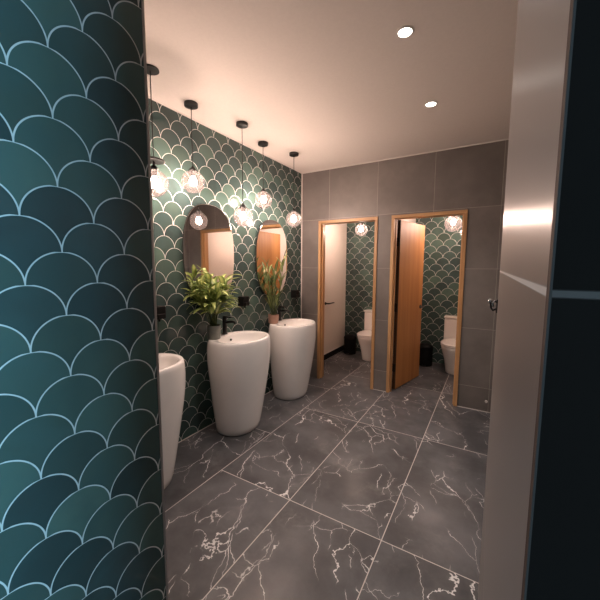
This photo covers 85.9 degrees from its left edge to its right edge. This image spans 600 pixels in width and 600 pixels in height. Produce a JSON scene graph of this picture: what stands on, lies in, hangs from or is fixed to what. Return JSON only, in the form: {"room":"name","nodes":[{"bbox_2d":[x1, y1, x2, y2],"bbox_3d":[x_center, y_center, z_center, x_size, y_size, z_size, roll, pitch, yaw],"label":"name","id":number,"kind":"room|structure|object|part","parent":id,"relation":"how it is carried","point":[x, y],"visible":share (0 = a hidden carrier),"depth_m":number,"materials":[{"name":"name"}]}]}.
{"room":"public restroom","nodes":[
{"label":"public restroom","id":0,"kind":"room"},
{"bbox_2d":[0,0,165,599],"bbox_3d":[-1.191,0.110,0.221,0.120,2.726,2.341,4,7,31],"label":"wall","id":1,"kind":"structure","parent":0,"point":[81,513],"depth_m":0.97,"materials":[{"name":"teal tile"}]},
{"bbox_2d":[141,0,168,599],"bbox_3d":[-0.589,0.010,1.226,0.122,2.726,0.010,4,7,31],"label":"trim","id":2,"kind":"structure","parent":1,"relation":"attached to","point":[142,1],"depth_m":1.19,"materials":[{"name":"metal"}]},
{"bbox_2d":[148,98,346,441],"bbox_3d":[-0.427,-0.248,3.754,0.130,2.726,4.775,4,7,31],"label":"wall","id":3,"kind":"structure","parent":0,"point":[217,157],"depth_m":3.00,"materials":[{"name":"teal tile"}]},
{"bbox_2d":[157,305,165,321],"bbox_3d":[-1.083,0.106,2.465,0.091,0.118,0.092,4,7,31],"label":"soap dispenser","id":4,"kind":"object","parent":3,"relation":"attached to","point":[161,310],"visible":0.7,"depth_m":2.45,"materials":[{"name":"black plastic"}]},
{"bbox_2d":[182,204,233,297],"bbox_3d":[-0.817,-0.418,2.920,0.028,0.870,0.610,4,7,31],"label":"oval mirror","id":5,"kind":"object","parent":3,"relation":"attached to","point":[207,243],"visible":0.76,"depth_m":2.86,"materials":[{"name":"clear glass"}]},
{"bbox_2d":[148,97,301,173],"bbox_3d":[-0.750,-1.532,2.934,0.007,0.007,3.021,4,7,31],"label":"trim","id":6,"kind":"structure","parent":3,"relation":"attached to","point":[148,97],"depth_m":2.98,"materials":[{"name":"white paint"}]},
{"bbox_2d":[178,390,272,442],"bbox_3d":[-0.762,1.173,3.211,0.006,0.006,3.021,4,7,31],"label":"trim","id":7,"kind":"structure","parent":3,"relation":"attached to","point":[272,390],"depth_m":2.94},
{"bbox_2d":[238,296,249,307],"bbox_3d":[-0.574,0.021,3.316,0.091,0.118,0.092,4,7,31],"label":"soap dispenser","id":8,"kind":"object","parent":3,"relation":"attached to","point":[243,300],"visible":1,"depth_m":3.28,"materials":[{"name":"black plastic"}]},
{"bbox_2d":[255,220,286,294],"bbox_3d":[-0.326,-0.485,3.743,0.028,0.870,0.610,4,7,31],"label":"oval mirror","id":9,"kind":"object","parent":3,"relation":"attached to","point":[271,244],"visible":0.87,"depth_m":3.68,"materials":[{"name":"clear glass"}]},
{"bbox_2d":[291,290,299,298],"bbox_3d":[-0.058,-0.070,4.179,0.091,0.118,0.092,4,7,31],"label":"soap dispenser","id":10,"kind":"object","parent":3,"relation":"attached to","point":[294,293],"visible":1,"depth_m":4.14,"materials":[{"name":"black plastic"}]},
{"bbox_2d":[301,174,302,317],"bbox_3d":[0.021,-0.304,4.368,0.010,2.716,0.010,4,7,31],"label":"trim","id":11,"kind":"structure","parent":3,"relation":"attached to","point":[302,174],"depth_m":4.32,"materials":[{"name":"grey metal"}]},
{"bbox_2d":[324,345,343,359],"bbox_3d":[0.389,0.918,5.289,0.102,0.100,1.514,4,7,31],"label":"baseboard","id":12,"kind":"structure","parent":3,"relation":"attached to","point":[330,354],"depth_m":5.50,"materials":[{"name":"black plastic"}]},
{"bbox_2d":[164,350,489,599],"bbox_3d":[0.793,1.369,1.884,5.250,0.100,7.200,4,7,31],"label":"floor","id":13,"kind":"structure","parent":0,"point":[345,489],"depth_m":2.10,"materials":[{"name":"tile"}]},
{"bbox_2d":[159,353,185,488],"bbox_3d":[-1.063,0.762,2.133,0.499,1.040,0.626,4,7,31],"label":"basin","id":14,"kind":"object","parent":13,"relation":"on","point":[172,373],"visible":0.22,"depth_m":2.11,"materials":[{"name":"white ceramic"}]},
{"bbox_2d":[207,316,269,435],"bbox_3d":[-0.554,0.677,2.984,0.499,1.040,0.626,4,7,31],"label":"basin","id":15,"kind":"object","parent":13,"relation":"on","point":[238,361],"visible":0.99,"depth_m":2.79,"materials":[{"name":"white ceramic"}]},
{"bbox_2d":[180,265,239,339],"bbox_3d":[-0.671,0.022,2.772,0.413,0.655,0.547,4,7,31],"label":"potted plant","id":16,"kind":"object","parent":15,"relation":"on","point":[216,295],"visible":1,"depth_m":2.76,"materials":[{"name":"green plant"}]},
{"bbox_3d":[-0.763,0.283,2.853,0.120,0.120,0.120,4,7,31],"label":"pot","id":17,"kind":"part","parent":16,"relation":"part of","materials":[{"name":"grey concrete"}]},
{"bbox_2d":[222,316,235,333],"bbox_3d":[-0.658,0.238,3.002,0.169,0.170,0.052,4,7,31],"label":"faucet","id":18,"kind":"object","parent":15,"relation":"on","point":[224,319],"depth_m":3.01,"materials":[{"name":"black metal"}]},
{"bbox_2d":[269,306,315,399],"bbox_3d":[-0.086,0.599,3.766,0.499,1.040,0.626,4,7,31],"label":"basin","id":19,"kind":"object","parent":13,"relation":"on","point":[292,341],"visible":0.94,"depth_m":3.56,"materials":[{"name":"white ceramic"}]},
{"bbox_2d":[261,249,288,323],"bbox_3d":[-0.252,-0.152,3.576,0.296,0.842,0.260,4,7,31],"label":"potted plant","id":20,"kind":"object","parent":19,"relation":"on","point":[273,318],"visible":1,"depth_m":3.57,"materials":[{"name":"green plant"}]},
{"bbox_3d":[-0.301,0.214,3.645,0.120,0.100,0.120,4,7,31],"label":"pot","id":21,"kind":"part","parent":20,"relation":"part of","materials":[{"name":"pink ceramic"}]},
{"bbox_2d":[278,306,289,320],"bbox_3d":[-0.190,0.160,3.784,0.169,0.170,0.052,4,7,31],"label":"faucet","id":22,"kind":"object","parent":19,"relation":"on","point":[279,308],"depth_m":3.79,"materials":[{"name":"black metal"}]},
{"bbox_2d":[344,334,355,354],"bbox_3d":[0.868,0.768,5.623,0.216,0.335,0.243,4,7,31],"label":"pedal bin","id":23,"kind":"object","parent":13,"relation":"on","point":[349,339],"visible":1,"depth_m":5.55,"materials":[{"name":"black plastic"}]},
{"bbox_3d":[0.876,0.635,5.621,0.216,0.069,0.216,4,7,31],"label":"lid","id":24,"kind":"part","parent":23,"relation":"part of","materials":[{"name":"black plastic"}]},
{"bbox_2d":[357,309,371,360],"bbox_3d":[1.162,0.578,5.292,0.372,0.784,0.655,4,7,31],"label":"toilet","id":25,"kind":"object","parent":13,"relation":"on","point":[364,337],"visible":0.41,"depth_m":5.15,"materials":[{"name":"white ceramic"}]},
{"bbox_3d":[1.159,0.768,5.307,0.366,0.402,0.640,4,7,31],"label":"bowl","id":26,"kind":"part","parent":25,"relation":"part of","materials":[{"name":"white ceramic"}]},
{"bbox_3d":[1.131,0.537,5.236,0.372,0.023,0.536,4,7,31],"label":"lid","id":27,"kind":"part","parent":25,"relation":"part of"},
{"bbox_2d":[419,343,432,366],"bbox_3d":[1.932,0.840,4.970,0.216,0.335,0.243,4,7,31],"label":"pedal bin","id":28,"kind":"object","parent":13,"relation":"on","point":[426,350],"visible":0.88,"depth_m":4.90,"materials":[{"name":"black plastic"}]},
{"bbox_3d":[1.940,0.706,4.968,0.216,0.069,0.216,4,7,31],"label":"lid","id":29,"kind":"part","parent":28,"relation":"part of","materials":[{"name":"black plastic"}]},
{"bbox_2d":[440,315,456,374],"bbox_3d":[2.242,0.648,4.652,0.372,0.784,0.655,4,7,31],"label":"toilet","id":30,"kind":"object","parent":13,"relation":"on","point":[448,344],"visible":0.48,"depth_m":4.61,"materials":[{"name":"white ceramic"}]},
{"bbox_3d":[2.212,0.608,4.597,0.372,0.023,0.536,4,7,31],"label":"lid","id":31,"kind":"part","parent":30,"relation":"part of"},
{"bbox_3d":[2.239,0.838,4.668,0.366,0.402,0.640,4,7,31],"label":"bowl","id":32,"kind":"part","parent":30,"relation":"part of","materials":[{"name":"white ceramic"}]},
{"bbox_3d":[2.368,0.259,4.822,0.368,0.031,0.169,4,7,31],"label":"cistern lid","id":33,"kind":"part","parent":30,"relation":"part of","materials":[{"name":"white ceramic"}]},
{"bbox_2d":[144,0,517,172],"bbox_3d":[0.806,-1.442,1.596,5.250,0.100,7.200,4,7,31],"label":"ceiling","id":34,"kind":"structure","parent":0,"point":[332,83],"depth_m":2.04,"materials":[{"name":"paint"}]},
{"bbox_2d":[147,64,168,196],"bbox_3d":[-0.938,-1.056,2.050,0.170,0.776,0.170,4,7,31],"label":"globe pendant lamp","id":35,"kind":"object","parent":34,"relation":"hanging from","point":[151,69],"visible":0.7,"depth_m":2.05,"materials":[{"name":"clear glass"}]},
{"bbox_3d":[-0.938,-1.151,2.041,0.005,0.567,0.005,1,6,8],"label":"cord","id":36,"kind":"part","parent":35,"relation":"part of","materials":[{"name":"black metal"}]},
{"bbox_3d":[-0.940,-0.759,2.081,0.056,0.072,0.056,4,7,31],"label":"bulb","id":37,"kind":"part","parent":35,"relation":"part of","materials":[{"name":"white glass"}]},
{"bbox_3d":[-0.939,-0.895,2.067,0.136,0.011,0.136,4,7,31],"label":"cap plate","id":38,"kind":"part","parent":35,"relation":"part of","materials":[{"name":"black metal"}]},
{"bbox_3d":[-0.940,-0.753,2.081,0.170,0.166,0.170,4,7,31],"label":"glass globe","id":39,"kind":"part","parent":35,"relation":"part of"},
{"bbox_2d":[181,100,204,192],"bbox_3d":[-0.823,-1.156,2.460,0.170,0.661,0.170,4,7,31],"label":"globe pendant lamp","id":40,"kind":"object","parent":34,"relation":"hanging from","point":[189,104],"visible":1,"depth_m":2.45,"materials":[{"name":"clear glass"}]},
{"bbox_3d":[-0.823,-1.251,2.450,0.005,0.452,0.005,1,6,8],"label":"cord","id":41,"kind":"part","parent":40,"relation":"part of","materials":[{"name":"black metal"}]},
{"bbox_3d":[-0.824,-0.909,2.485,0.170,0.166,0.170,4,7,31],"label":"glass globe","id":42,"kind":"part","parent":40,"relation":"part of"},
{"bbox_3d":[-0.824,-0.915,2.485,0.056,0.072,0.056,4,7,31],"label":"bulb","id":43,"kind":"part","parent":40,"relation":"part of","materials":[{"name":"white glass"}]},
{"bbox_2d":[233,121,252,226],"bbox_3d":[-0.499,-1.084,2.805,0.170,0.871,0.170,4,7,31],"label":"globe pendant lamp","id":44,"kind":"object","parent":34,"relation":"hanging from","point":[240,124],"visible":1,"depth_m":2.80,"materials":[{"name":"clear glass"}]},
{"bbox_3d":[-0.499,-1.179,2.795,0.005,0.662,0.005,1,6,8],"label":"cord","id":45,"kind":"part","parent":44,"relation":"part of","materials":[{"name":"black metal"}]},
{"bbox_3d":[-0.501,-0.739,2.840,0.056,0.072,0.056,4,7,31],"label":"bulb","id":46,"kind":"part","parent":44,"relation":"part of","materials":[{"name":"white glass"}]},
{"bbox_2d":[255,141,271,208],"bbox_3d":[-0.368,-1.242,3.224,0.170,0.641,0.170,4,7,31],"label":"globe pendant lamp","id":47,"kind":"object","parent":34,"relation":"hanging from","point":[260,143],"visible":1,"depth_m":3.22,"materials":[{"name":"clear glass"}]},
{"bbox_3d":[-0.369,-1.012,3.247,0.056,0.072,0.056,4,7,31],"label":"bulb","id":48,"kind":"part","parent":47,"relation":"part of","materials":[{"name":"white glass"}]},
{"bbox_2d":[286,151,300,226],"bbox_3d":[-0.067,-1.198,3.521,0.170,0.786,0.170,4,7,31],"label":"globe pendant lamp","id":49,"kind":"object","parent":34,"relation":"hanging from","point":[292,154],"visible":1,"depth_m":3.52,"materials":[{"name":"clear glass"}]},
{"bbox_2d":[355,222,367,235],"bbox_3d":[0.913,-1.332,4.759,0.184,0.763,0.184,4,7,31],"label":"globe pendant lamp","id":50,"kind":"object","parent":34,"relation":"hanging from","point":[361,223],"visible":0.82,"depth_m":4.77,"materials":[{"name":"glass"}]},
{"bbox_2d":[396,25,414,38],"bbox_3d":[0.549,-1.399,1.685,0.094,0.004,0.094,4,7,31],"label":"recessed light","id":51,"kind":"object","parent":34,"relation":"in","point":[403,32],"visible":1,"depth_m":1.68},
{"bbox_2d":[424,101,437,107],"bbox_3d":[0.987,-1.473,2.425,0.094,0.004,0.094,4,7,31],"label":"recessed light","id":52,"kind":"object","parent":34,"relation":"in","point":[429,104],"visible":1,"depth_m":2.42,"materials":[{"name":"white"}]},
{"bbox_2d":[444,216,461,231],"bbox_3d":[1.978,-1.261,4.129,0.210,0.766,0.210,4,7,31],"label":"globe pendant lamp","id":53,"kind":"object","parent":34,"relation":"hanging from","point":[453,221],"visible":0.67,"depth_m":4.14,"materials":[{"name":"glass"}]},
{"bbox_2d":[345,215,462,363],"bbox_3d":[1.743,-0.396,5.292,2.280,2.726,0.100,4,7,31],"label":"wall","id":54,"kind":"structure","parent":0,"point":[442,247],"depth_m":5.09,"materials":[{"name":"teal tile"}]},
{"bbox_2d":[392,219,415,372],"bbox_3d":[1.408,-0.322,4.556,0.080,2.726,1.514,4,7,31],"label":"wall","id":55,"kind":"structure","parent":0,"point":[408,220],"depth_m":4.50,"materials":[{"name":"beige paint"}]},
{"bbox_2d":[302,140,508,411],"bbox_3d":[1.087,-0.247,3.806,2.420,2.726,0.110,4,7,31],"label":"wall","id":56,"kind":"structure","parent":0,"point":[472,179],"depth_m":3.45,"materials":[{"name":"grey tile"}]},
{"bbox_2d":[317,216,377,388],"bbox_3d":[0.789,0.008,4.416,0.797,2.092,0.834,4,7,31],"label":"door frame","id":57,"kind":"structure","parent":56,"relation":"in","point":[321,228],"depth_m":4.19,"materials":[{"name":"brown wood"}]},
{"bbox_3d":[0.283,0.035,4.312,0.036,2.056,0.134,4,7,31],"label":"frame","id":58,"kind":"part","parent":57,"relation":"part of","materials":[{"name":"brown wood"}]},
{"bbox_3d":[0.608,-0.985,4.016,0.780,0.036,0.134,4,7,31],"label":"frame","id":59,"kind":"part","parent":57,"relation":"part of","materials":[{"name":"brown wood"}]},
{"bbox_3d":[0.923,0.076,3.934,0.036,2.056,0.134,4,7,31],"label":"frame","id":60,"kind":"part","parent":57,"relation":"part of","materials":[{"name":"brown wood"}]},
{"bbox_2d":[302,139,508,173],"bbox_3d":[1.020,-1.596,3.642,2.320,0.009,0.009,4,7,31],"label":"trim","id":61,"kind":"structure","parent":56,"relation":"attached to","point":[503,139],"depth_m":3.53,"materials":[{"name":"white paint"}]},
{"bbox_2d":[386,210,467,406],"bbox_3d":[1.582,0.061,3.934,0.775,2.092,0.812,4,7,31],"label":"door","id":62,"kind":"structure","parent":56,"relation":"in","point":[405,298],"depth_m":3.92,"materials":[{"name":"brown wood"}]},
{"bbox_3d":[1.091,0.087,3.834,0.036,2.056,0.134,4,7,31],"label":"frame","id":63,"kind":"part","parent":62,"relation":"part of","materials":[{"name":"brown wood"}]},
{"bbox_3d":[1.413,-0.933,3.540,0.775,0.036,0.134,4,7,31],"label":"frame","id":64,"kind":"part","parent":62,"relation":"part of","materials":[{"name":"brown wood"}]},
{"bbox_3d":[1.726,0.129,3.458,0.036,2.056,0.134,4,7,31],"label":"frame","id":65,"kind":"part","parent":62,"relation":"part of","materials":[{"name":"brown wood"}]},
{"bbox_2d":[478,0,569,599],"bbox_3d":[0.442,0.084,0.544,0.175,2.726,1.032,4,7,31],"label":"wall","id":66,"kind":"structure","parent":0,"point":[542,25],"depth_m":0.24,"materials":[{"name":"grey metal"}]},
{"bbox_2d":[488,298,497,312],"bbox_3d":[0.606,0.017,1.014,0.028,0.043,0.032,4,7,31],"label":"robe hook","id":67,"kind":"object","parent":66,"relation":"attached to","point":[490,300],"visible":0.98,"depth_m":1.01,"materials":[{"name":"black metal"}]},
{"bbox_2d":[521,0,576,599],"bbox_3d":[0.101,0.123,0.144,0.001,2.726,0.008,4,7,31],"label":"trim","id":68,"kind":"structure","parent":66,"relation":"attached to","point":[572,13],"depth_m":0.13,"materials":[{"name":"grey metal"}]},
{"bbox_2d":[526,0,599,599],"bbox_3d":[1.091,0.188,-0.442,2.304,2.726,0.008,4,7,31],"label":"wall","id":69,"kind":"structure","parent":0,"point":[564,563],"depth_m":0.13,"materials":[{"name":"black paint"}]}
]}

